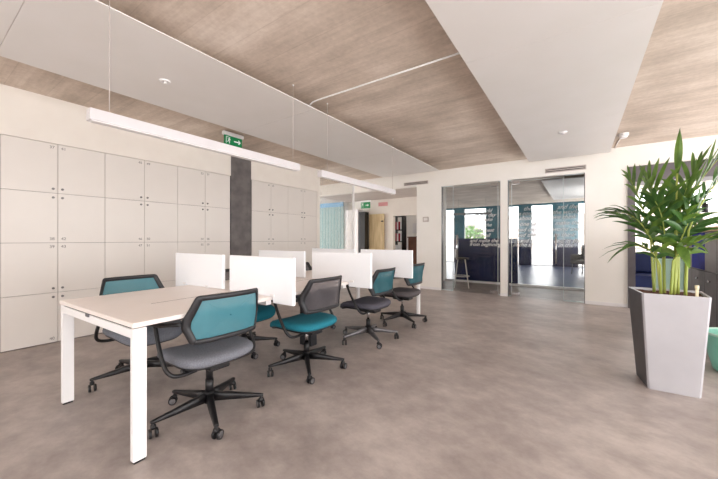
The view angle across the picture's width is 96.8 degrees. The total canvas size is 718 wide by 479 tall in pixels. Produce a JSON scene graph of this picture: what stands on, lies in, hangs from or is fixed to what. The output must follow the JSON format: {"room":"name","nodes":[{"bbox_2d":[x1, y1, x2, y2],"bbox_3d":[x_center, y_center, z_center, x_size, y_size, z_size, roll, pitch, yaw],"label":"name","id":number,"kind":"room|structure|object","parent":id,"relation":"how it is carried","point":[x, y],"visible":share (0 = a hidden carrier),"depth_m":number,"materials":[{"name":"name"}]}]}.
{"room":"open-plan office","nodes":[
{"label":"open-plan office","id":0,"kind":"room"},
{"bbox_2d":[0,84,319,247],"bbox_3d":[-3.660,-0.220,3.993,0.600,2.820,8.817,0,0,35],"label":"wall","id":1,"kind":"structure","parent":0,"point":[24,114],"depth_m":4.03,"materials":[{"name":"white paint"}]},
{"bbox_2d":[352,185,353,248],"bbox_3d":[-0.523,-0.220,8.005,0.050,2.820,1.345,0,0,35],"label":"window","id":2,"kind":"structure","parent":1,"relation":"in","point":[352,185],"depth_m":8.53,"materials":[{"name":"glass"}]},
{"bbox_2d":[230,156,250,255],"bbox_3d":[-2.313,-0.220,5.854,0.505,2.820,0.412,0,0,35],"label":"pillar","id":3,"kind":"structure","parent":0,"point":[240,178],"depth_m":5.70,"materials":[{"name":"grey concrete"}]},
{"bbox_2d":[344,201,368,248],"bbox_3d":[-0.809,-0.220,11.764,4.310,2.820,0.150,0,0,35],"label":"wall","id":4,"kind":"structure","parent":0,"point":[347,205],"depth_m":11.40,"materials":[{"name":"white paint"}]},
{"bbox_2d":[0,262,717,478],"bbox_3d":[1.470,1.240,7.064,13.400,0.100,19.700,0,0,35],"label":"floor","id":5,"kind":"structure","parent":0,"point":[533,384],"depth_m":2.27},
{"bbox_2d":[0,134,57,352],"bbox_3d":[-3.804,0.042,3.644,0.480,2.296,0.445,0,0,35],"label":"locker","id":6,"kind":"structure","parent":5,"relation":"on","point":[28,168],"depth_m":3.51,"materials":[{"name":"laminate"}]},
{"bbox_2d":[57,145,104,341],"bbox_3d":[-3.550,0.042,4.012,0.480,2.296,0.445,0,0,35],"label":"locker","id":7,"kind":"structure","parent":5,"relation":"on","point":[81,172],"depth_m":3.88,"materials":[{"name":"laminate"}]},
{"bbox_2d":[104,153,143,277],"bbox_3d":[-3.296,0.042,4.380,0.480,2.296,0.446,0,0,35],"label":"locker","id":8,"kind":"structure","parent":5,"relation":"on","point":[124,176],"depth_m":4.25,"materials":[{"name":"laminate"}]},
{"bbox_2d":[88,274,187,391],"bbox_3d":[-1.876,0.760,2.740,0.706,0.860,0.696,0,0,35],"label":"office chair","id":9,"kind":"object","parent":5,"relation":"on","point":[123,284],"visible":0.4,"depth_m":2.74,"materials":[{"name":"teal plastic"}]},
{"bbox_2d":[144,160,177,287],"bbox_3d":[-3.041,0.042,4.750,0.480,2.296,0.447,0,0,35],"label":"locker","id":10,"kind":"structure","parent":5,"relation":"on","point":[160,180],"depth_m":4.62,"materials":[{"name":"laminate"}]},
{"bbox_2d":[178,167,204,253],"bbox_3d":[-2.792,0.042,5.111,0.480,2.296,0.426,0,0,35],"label":"locker","id":11,"kind":"structure","parent":5,"relation":"on","point":[191,182],"depth_m":4.98,"materials":[{"name":"laminate"}]},
{"bbox_2d":[148,288,264,439],"bbox_3d":[-1.044,0.760,2.176,0.710,0.860,0.702,0,0,36],"label":"office chair","id":12,"kind":"object","parent":5,"relation":"on","point":[211,333],"visible":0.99,"depth_m":2.02,"materials":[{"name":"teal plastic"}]},
{"bbox_2d":[204,171,229,268],"bbox_3d":[-2.543,0.042,5.472,0.480,2.296,0.447,0,0,35],"label":"locker","id":13,"kind":"structure","parent":5,"relation":"on","point":[217,186],"depth_m":5.34,"materials":[{"name":"laminate"}]},
{"bbox_2d":[60,270,419,464],"bbox_3d":[-0.598,0.814,3.642,1.170,0.751,3.951,0,0,33],"label":"desk","id":14,"kind":"object","parent":5,"relation":"on","point":[128,314],"visible":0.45,"depth_m":2.04,"materials":[{"name":"laminate"}]},
{"bbox_2d":[60,285,272,327],"bbox_3d":[-1.414,0.453,2.385,1.170,0.026,0.951,0,0,33],"label":"countertop","id":15,"kind":"structure","parent":14,"relation":"on","point":[134,309],"depth_m":2.13,"materials":[{"name":"laminate"}]},
{"bbox_2d":[176,253,224,288],"bbox_3d":[-1.518,0.318,3.020,0.785,0.365,0.044,0,0,33],"label":"screen","id":16,"kind":"object","parent":14,"relation":"attached to","point":[204,270],"visible":0.9,"depth_m":2.97,"materials":[{"name":"white plastic"}]},
{"bbox_2d":[230,255,295,305],"bbox_3d":[-0.790,0.311,2.548,0.754,0.353,0.044,0,0,33],"label":"screen","id":17,"kind":"object","parent":14,"relation":"attached to","point":[275,277],"visible":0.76,"depth_m":2.48,"materials":[{"name":"white plastic"}]},
{"bbox_2d":[209,277,347,294],"bbox_3d":[-0.878,0.453,3.212,1.170,0.026,1.016,0,0,33],"label":"countertop","id":18,"kind":"structure","parent":14,"relation":"on","point":[300,285],"depth_m":3.12,"materials":[{"name":"laminate"}]},
{"bbox_2d":[259,250,305,277],"bbox_3d":[-0.944,0.318,3.862,0.780,0.365,0.044,0,0,33],"label":"screen","id":19,"kind":"object","parent":14,"relation":"attached to","point":[300,256],"visible":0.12,"depth_m":3.70,"materials":[{"name":"white plastic"}]},
{"bbox_2d":[312,248,354,252],"bbox_3d":[-0.387,0.318,4.692,0.770,0.365,0.044,0,0,33],"label":"screen","id":20,"kind":"object","parent":14,"relation":"attached to","point":[313,249],"visible":0.06,"depth_m":4.68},
{"bbox_2d":[299,270,374,283],"bbox_3d":[-0.328,0.453,4.058,1.170,0.026,0.998,0,0,33],"label":"countertop","id":21,"kind":"structure","parent":14,"relation":"on","point":[308,273],"depth_m":4.01,"materials":[{"name":"laminate"}]},
{"bbox_2d":[312,251,371,288],"bbox_3d":[-0.198,0.311,3.377,0.770,0.353,0.044,0,0,33],"label":"screen","id":22,"kind":"object","parent":14,"relation":"attached to","point":[355,269],"visible":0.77,"depth_m":3.32,"materials":[{"name":"white plastic"}]},
{"bbox_2d":[361,249,412,277],"bbox_3d":[0.351,0.311,4.213,0.770,0.353,0.044,0,0,33],"label":"screen","id":23,"kind":"object","parent":14,"relation":"attached to","point":[402,260],"visible":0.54,"depth_m":4.12,"materials":[{"name":"white plastic"}]},
{"bbox_2d":[225,269,279,358],"bbox_3d":[-1.262,0.760,3.429,0.690,0.860,0.715,0,0,33],"label":"office chair","id":24,"kind":"object","parent":5,"relation":"on","point":[264,312],"visible":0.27,"depth_m":3.44,"materials":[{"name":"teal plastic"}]},
{"bbox_2d":[251,180,270,255],"bbox_3d":[-2.036,0.042,6.207,0.480,2.296,0.445,0,0,35],"label":"locker","id":25,"kind":"structure","parent":5,"relation":"on","point":[260,191],"depth_m":6.06,"materials":[{"name":"laminate"}]},
{"bbox_2d":[270,184,287,250],"bbox_3d":[-1.783,0.042,6.574,0.480,2.296,0.443,0,0,35],"label":"locker","id":26,"kind":"structure","parent":5,"relation":"on","point":[279,193],"depth_m":6.44,"materials":[{"name":"laminate"}]},
{"bbox_2d":[288,187,302,250],"bbox_3d":[-1.532,0.042,6.938,0.480,2.296,0.438,0,0,35],"label":"locker","id":27,"kind":"structure","parent":5,"relation":"on","point":[295,195],"depth_m":6.81,"materials":[{"name":"laminate"}]},
{"bbox_2d":[267,275,346,383],"bbox_3d":[-0.510,0.760,2.973,0.698,0.860,0.709,0,0,36],"label":"office chair","id":28,"kind":"object","parent":5,"relation":"on","point":[320,295],"visible":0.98,"depth_m":2.80,"materials":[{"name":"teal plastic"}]},
{"bbox_2d":[303,189,316,266],"bbox_3d":[-1.280,0.042,7.304,0.480,2.296,0.446,0,0,35],"label":"locker","id":29,"kind":"structure","parent":5,"relation":"on","point":[309,197],"depth_m":7.16,"materials":[{"name":"laminate"}]},
{"bbox_2d":[296,262,335,328],"bbox_3d":[-0.643,0.760,4.406,0.712,0.860,0.713,0,0,35],"label":"office chair","id":30,"kind":"object","parent":5,"relation":"on","point":[308,266],"visible":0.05,"depth_m":4.68,"materials":[{"name":"black plastic"}]},
{"bbox_2d":[346,209,363,252],"bbox_3d":[-0.137,0.090,10.960,0.530,2.200,0.390,0,0,35],"label":"upper cabinet","id":31,"kind":"object","parent":5,"relation":"on","point":[356,211],"visible":0.44,"depth_m":10.80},
{"bbox_2d":[340,267,398,348],"bbox_3d":[0.077,0.760,3.821,0.694,0.860,0.714,0,0,35],"label":"office chair","id":32,"kind":"object","parent":5,"relation":"on","point":[382,279],"visible":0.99,"depth_m":3.66,"materials":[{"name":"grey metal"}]},
{"bbox_2d":[395,216,405,249],"bbox_3d":[1.410,0.190,11.054,0.370,2.000,0.300,0,0,35],"label":"shelf unit","id":33,"kind":"object","parent":5,"relation":"on","point":[403,230],"visible":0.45,"depth_m":10.95,"materials":[{"name":"black wood"}]},
{"bbox_2d":[379,263,426,328],"bbox_3d":[0.589,0.760,4.594,0.664,0.860,0.724,0,0,35],"label":"office chair","id":34,"kind":"object","parent":5,"relation":"on","point":[399,293],"visible":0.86,"depth_m":4.44,"materials":[{"name":"black plastic"}]},
{"bbox_2d":[407,237,416,263],"bbox_3d":[2.095,0.545,10.946,0.700,1.290,0.560,0,0,35],"label":"cabinet","id":35,"kind":"object","parent":5,"relation":"on","point":[412,241],"depth_m":10.81,"materials":[{"name":"brown wood"}]},
{"bbox_2d":[413,223,416,236],"bbox_3d":[2.086,-0.330,10.952,0.520,0.460,0.160,0,0,35],"label":"monitor","id":36,"kind":"object","parent":35,"relation":"on","point":[414,224],"visible":0.32,"depth_m":11.02,"materials":[{"name":"white plastic"}]},
{"bbox_2d":[453,249,469,287],"bbox_3d":[2.561,0.716,7.976,0.396,0.952,0.396,0,0,17],"label":"bar stool","id":37,"kind":"object","parent":5,"relation":"on","point":[461,258],"visible":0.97,"depth_m":7.86,"materials":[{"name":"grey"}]},
{"bbox_2d":[570,245,583,273],"bbox_3d":[7.627,0.691,10.785,0.620,1.002,0.640,0,0,-19],"label":"armchair","id":38,"kind":"object","parent":5,"relation":"on","point":[575,258],"visible":0.46,"depth_m":11.00,"materials":[{"name":"grey fabric"}]},
{"bbox_2d":[593,129,717,397],"bbox_3d":[2.668,0.113,2.567,1.246,2.154,0.866,0,0,33],"label":"potted palm","id":39,"kind":"object","parent":5,"relation":"on","point":[670,327],"visible":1,"depth_m":2.51,"materials":[{"name":"green plant"}]},
{"bbox_2d":[630,287,711,397],"bbox_3d":[2.515,0.807,2.590,0.463,0.765,0.388,0,0,33],"label":"planter","id":40,"kind":"object","parent":39,"relation":"attached to","point":[670,328],"depth_m":2.46,"materials":[{"name":"white metal"}]},
{"bbox_2d":[653,258,684,289],"bbox_3d":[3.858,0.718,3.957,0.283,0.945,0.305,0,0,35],"label":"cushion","id":41,"kind":"object","parent":5,"relation":"on","point":[668,261],"visible":0.23,"depth_m":3.86,"materials":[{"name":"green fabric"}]},
{"bbox_2d":[680,226,717,326],"bbox_3d":[4.343,0.525,3.692,0.602,1.330,1.950,0,0,35],"label":"storage cabinet","id":42,"kind":"object","parent":5,"relation":"on","point":[703,271],"visible":0.47,"depth_m":3.59,"materials":[{"name":"grey metal"}]},
{"bbox_2d":[707,327,717,370],"bbox_3d":[3.359,1.012,2.810,0.470,0.357,0.470,0,0,35],"label":"pouf","id":43,"kind":"object","parent":5,"relation":"on","point":[712,342],"visible":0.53,"depth_m":2.86,"materials":[{"name":"green fabric"}]},
{"bbox_2d":[0,0,717,208],"bbox_3d":[1.581,-1.705,7.048,13.600,0.150,20.200,0,0,35],"label":"ceiling","id":44,"kind":"structure","parent":0,"point":[437,114],"depth_m":3.19,"materials":[{"name":"wood"}]},
{"bbox_2d":[86,0,299,170],"bbox_3d":[-1.172,-1.185,2.722,0.080,0.890,1.797,0,0,35],"label":"pendant lamp","id":45,"kind":"object","parent":44,"relation":"hanging from","point":[93,115],"visible":1,"depth_m":2.38,"materials":[{"name":"white metal"}]},
{"bbox_2d":[89,119,298,170],"bbox_3d":[-1.176,-0.743,2.725,0.056,0.005,1.777,0,0,35],"label":"diffuser","id":46,"kind":"object","parent":45,"relation":"attached to","point":[104,122],"depth_m":2.46,"materials":[{"name":"white plastic"}]},
{"bbox_2d":[0,0,438,176],"bbox_3d":[-1.258,-1.570,3.844,1.405,0.120,8.577,0,0,35],"label":"ceiling panel","id":47,"kind":"object","parent":44,"relation":"hanging from","point":[67,38],"visible":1,"depth_m":2.94,"materials":[{"name":"white paint"}]},
{"bbox_2d":[159,78,170,84],"bbox_3d":[-1.847,-1.494,3.038,0.100,0.031,0.100,0,0,35],"label":"smoke detector","id":48,"kind":"object","parent":47,"relation":"attached to","point":[164,81],"visible":1,"depth_m":3.02,"materials":[{"name":"white plastic"}]},
{"bbox_2d":[222,130,243,147],"bbox_3d":[-1.923,-1.525,4.873,0.060,0.190,0.340,0,0,35],"label":"exit sign","id":49,"kind":"object","parent":44,"relation":"hanging from","point":[230,138],"visible":0.91,"depth_m":4.86,"materials":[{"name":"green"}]},
{"bbox_2d":[318,103,395,194],"bbox_3d":[0.060,-1.185,4.508,0.080,0.890,1.830,0,0,35],"label":"pendant lamp","id":50,"kind":"object","parent":44,"relation":"hanging from","point":[321,173],"visible":1,"depth_m":4.26,"materials":[{"name":"white metal"}]},
{"bbox_2d":[319,176,394,194],"bbox_3d":[0.056,-0.743,4.511,0.056,0.005,1.810,0,0,35],"label":"diffuser","id":51,"kind":"object","parent":50,"relation":"attached to","point":[333,178],"depth_m":4.37,"materials":[{"name":"white plastic"}]},
{"bbox_2d":[309,52,458,105],"bbox_3d":[0.147,-1.587,3.252,1.950,0.062,0.018,0,0,35],"label":"conduit pipe","id":52,"kind":"object","parent":44,"relation":"attached to","point":[455,54],"visible":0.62,"depth_m":3.14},
{"bbox_2d":[453,212,491,214],"bbox_3d":[4.354,-1.290,12.303,1.400,0.680,0.100,0,0,15],"label":"linear pendant","id":53,"kind":"object","parent":44,"relation":"hanging from","point":[485,213],"visible":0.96,"depth_m":12.25,"materials":[{"name":"white metal"}]},
{"bbox_2d":[425,0,663,161],"bbox_3d":[1.317,-1.570,2.226,1.240,0.120,8.837,0,0,35],"label":"ceiling panel","id":54,"kind":"object","parent":44,"relation":"hanging from","point":[547,68],"visible":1,"depth_m":2.69,"materials":[{"name":"white paint"}]},
{"bbox_2d":[541,177,583,199],"bbox_3d":[6.551,-1.570,9.816,1.240,0.120,4.797,0,0,35],"label":"ceiling panel","id":55,"kind":"object","parent":44,"relation":"hanging from","point":[573,187],"visible":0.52,"depth_m":9.26,"materials":[{"name":"white paint"}]},
{"bbox_2d":[615,132,628,147],"bbox_3d":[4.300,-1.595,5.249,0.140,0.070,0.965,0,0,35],"label":"smoke detector","id":56,"kind":"object","parent":44,"relation":"attached to","point":[623,135],"visible":1,"depth_m":4.88,"materials":[{"name":"white plastic"}]},
{"bbox_2d":[701,181,708,212],"bbox_3d":[6.256,-1.060,5.768,0.110,1.140,0.110,0,0,35],"label":"pendant lamp","id":57,"kind":"object","parent":44,"relation":"hanging from","point":[705,204],"visible":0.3,"depth_m":5.73,"materials":[{"name":"black plastic"}]},
{"bbox_2d":[359,212,368,252],"bbox_3d":[0.161,0.140,10.555,0.240,2.100,0.240,0,0,35],"label":"pillar","id":58,"kind":"structure","parent":0,"point":[363,216],"depth_m":10.47,"materials":[{"name":"black plastic"}]},
{"bbox_2d":[320,187,416,203],"bbox_3d":[-0.522,-1.340,10.322,6.020,0.060,1.599,0,0,35],"label":"ceiling","id":59,"kind":"structure","parent":0,"point":[406,192],"depth_m":9.72,"materials":[{"name":"white paint"}]},
{"bbox_2d":[320,202,343,248],"bbox_3d":[-1.022,-0.165,11.517,1.160,2.610,0.060,0,0,35],"label":"striped curtain","id":60,"kind":"object","parent":59,"relation":"hanging from","point":[331,214],"visible":0.47,"depth_m":11.45,"materials":[{"name":"blue fabric"}]},
{"bbox_2d":[360,200,370,208],"bbox_3d":[0.213,-1.137,10.349,0.400,0.255,0.060,0,0,35],"label":"exit sign","id":61,"kind":"object","parent":59,"relation":"hanging from","point":[366,203],"visible":1,"depth_m":10.34,"materials":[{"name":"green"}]},
{"bbox_2d":[369,197,416,249],"bbox_3d":[1.415,-0.060,10.048,2.520,2.500,0.150,0,0,35],"label":"wall","id":62,"kind":"structure","parent":0,"point":[407,206],"depth_m":10.22,"materials":[{"name":"white paint"}]},
{"bbox_2d":[369,214,384,249],"bbox_3d":[0.563,0.180,10.424,0.570,2.020,0.098,0,0,35],"label":"wooden door","id":63,"kind":"structure","parent":62,"relation":"in","point":[376,221],"depth_m":10.41,"materials":[{"name":"brown wood"}]},
{"bbox_2d":[378,202,387,205],"bbox_3d":[0.781,-1.150,10.380,0.340,0.120,0.018,0,0,35],"label":"wall sign","id":64,"kind":"object","parent":62,"relation":"attached to","point":[380,203],"visible":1,"depth_m":10.36,"materials":[{"name":"red plastic"}]},
{"bbox_2d":[398,215,416,249],"bbox_3d":[1.796,-0.060,11.729,2.240,2.500,0.150,0,0,35],"label":"wall","id":65,"kind":"structure","parent":0,"point":[410,220],"depth_m":11.61,"materials":[{"name":"white paint"}]},
{"bbox_2d":[443,187,445,280],"bbox_3d":[2.031,-0.220,8.652,0.080,2.820,1.750,0,0,35],"label":"wall partition","id":66,"kind":"structure","parent":0,"point":[444,188],"depth_m":9.22,"materials":[{"name":"white paint"}]},
{"bbox_2d":[445,204,583,290],"bbox_3d":[4.099,-0.215,8.215,3.820,2.810,0.120,0,0,35],"label":"window","id":67,"kind":"structure","parent":66,"relation":"in","point":[483,263],"depth_m":8.62,"materials":[{"name":"clear glass"}]},
{"bbox_2d":[446,201,583,266],"bbox_3d":[5.802,-0.220,16.163,10.200,2.820,0.200,0,0,35],"label":"wall","id":68,"kind":"structure","parent":0,"point":[524,252],"depth_m":14.64,"materials":[{"name":"paint"}]},
{"bbox_2d":[518,206,518,264],"bbox_3d":[7.277,-0.180,15.140,0.590,2.740,0.070,0,0,35],"label":"window","id":69,"kind":"structure","parent":68,"relation":"in","point":[518,206],"depth_m":14.96,"materials":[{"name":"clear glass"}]},
{"bbox_2d":[531,205,552,265],"bbox_3d":[8.287,-0.180,14.444,0.863,2.740,0.070,0,0,35],"label":"window","id":70,"kind":"structure","parent":68,"relation":"in","point":[552,205],"depth_m":14.26,"materials":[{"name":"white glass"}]},
{"bbox_2d":[578,203,583,267],"bbox_3d":[9.654,-0.180,13.501,0.635,2.740,0.070,0,0,35],"label":"window","id":71,"kind":"structure","parent":68,"relation":"in","point":[578,203],"depth_m":13.64,"materials":[{"name":"clear glass"}]},
{"bbox_2d":[446,246,583,267],"bbox_3d":[17.657,1.365,34.409,50.000,0.250,43.300,0,0,35],"label":"ground","id":72,"kind":"structure","parent":0,"point":[541,257],"depth_m":23.27,"materials":[{"name":"white"}]},
{"bbox_2d":[465,225,484,237],"bbox_3d":[7.035,0.170,20.045,1.829,2.144,1.828,0,0,35],"label":"tree","id":73,"kind":"object","parent":72,"relation":"on","point":[471,231],"visible":0.3,"depth_m":19.74,"materials":[{"name":"green plant"}]},
{"bbox_2d":[449,208,717,249],"bbox_3d":[25.023,-0.860,39.806,26.000,4.200,6.050,0,0,35],"label":"apartment block","id":74,"kind":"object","parent":72,"relation":"on","point":[542,231],"visible":0.08,"depth_m":38.33,"materials":[{"name":"white"}]},
{"bbox_2d":[320,135,717,303],"bbox_3d":[1.936,-0.220,7.563,13.200,2.820,0.150,0,0,35],"label":"wall","id":75,"kind":"structure","parent":0,"point":[605,281],"depth_m":5.89,"materials":[{"name":"white paint"}]},
{"bbox_2d":[404,180,427,185],"bbox_3d":[1.395,-1.380,7.835,0.640,0.080,0.016,0,0,35],"label":"air vent","id":76,"kind":"object","parent":75,"relation":"in","point":[426,181],"visible":1,"depth_m":7.82,"materials":[{"name":"grey metal"}]},
{"bbox_2d":[423,217,428,221],"bbox_3d":[1.608,-0.485,7.687,0.150,0.120,0.018,0,0,35],"label":"thermostat","id":77,"kind":"object","parent":75,"relation":"attached to","point":[425,219],"visible":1,"depth_m":7.68,"materials":[{"name":"white plastic"}]},
{"bbox_2d":[456,182,497,294],"bbox_3d":[2.579,-0.024,7.113,0.978,2.403,0.116,0,0,35],"label":"door","id":78,"kind":"structure","parent":75,"relation":"in","point":[495,183],"depth_m":7.01,"materials":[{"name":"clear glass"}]},
{"bbox_2d":[441,173,584,302],"bbox_3d":[3.100,-0.028,6.760,2.756,2.435,0.090,0,0,35],"label":"trim","id":79,"kind":"structure","parent":75,"relation":"attached to","point":[584,173],"depth_m":6.70,"materials":[{"name":"grey metal"}]},
{"bbox_2d":[416,286,627,307],"bbox_3d":[3.051,1.160,6.696,3.980,0.060,0.012,0,0,35],"label":"baseboard","id":80,"kind":"structure","parent":75,"relation":"attached to","point":[421,287],"depth_m":5.82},
{"bbox_2d":[511,177,563,300],"bbox_3d":[3.578,-0.024,6.425,0.923,2.403,0.116,0,0,35],"label":"door","id":81,"kind":"structure","parent":75,"relation":"in","point":[516,181],"depth_m":6.22,"materials":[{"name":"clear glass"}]},
{"bbox_2d":[545,165,585,172],"bbox_3d":[3.930,-1.343,6.087,0.660,0.085,0.016,0,0,35],"label":"air vent","id":82,"kind":"object","parent":75,"relation":"in","point":[578,167],"visible":1,"depth_m":6.08,"materials":[{"name":"grey metal"}]},
{"bbox_2d":[564,173,583,302],"bbox_3d":[4.095,-0.027,6.068,0.321,2.434,0.040,0,0,35],"label":"window","id":83,"kind":"structure","parent":75,"relation":"in","point":[579,173],"depth_m":6.05,"materials":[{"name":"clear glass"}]},
{"bbox_2d":[628,159,717,307],"bbox_3d":[6.143,-0.035,4.856,3.200,2.450,0.530,0,0,35],"label":"frame","id":84,"kind":"object","parent":75,"relation":"attached to","point":[709,176],"visible":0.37,"depth_m":5.50,"materials":[{"name":"grey metal"}]},
{"bbox_2d":[635,180,717,252],"bbox_3d":[8.068,-0.220,7.647,3.200,2.820,0.150,0,0,35],"label":"wall","id":85,"kind":"structure","parent":0,"point":[707,183],"depth_m":7.73,"materials":[{"name":"white paint"}]},
{"bbox_2d":[635,187,717,248],"bbox_3d":[8.165,-0.485,7.567,2.950,1.450,0.050,0,0,35],"label":"window","id":86,"kind":"structure","parent":85,"relation":"in","point":[717,187],"depth_m":7.91,"materials":[{"name":"clear glass"}]},
{"bbox_3d":[7.585,1.240,6.947,3.200,0.100,1.849,0,0,35],"label":"floor","id":87,"kind":"structure","parent":0,"visible":0},
{"bbox_2d":[635,252,672,287],"bbox_3d":[6.513,0.740,6.714,1.400,0.900,0.750,0,0,35],"label":"sofa","id":88,"kind":"object","parent":87,"relation":"on","point":[643,275],"visible":0.02,"depth_m":7.00,"materials":[{"name":"blue fabric"}]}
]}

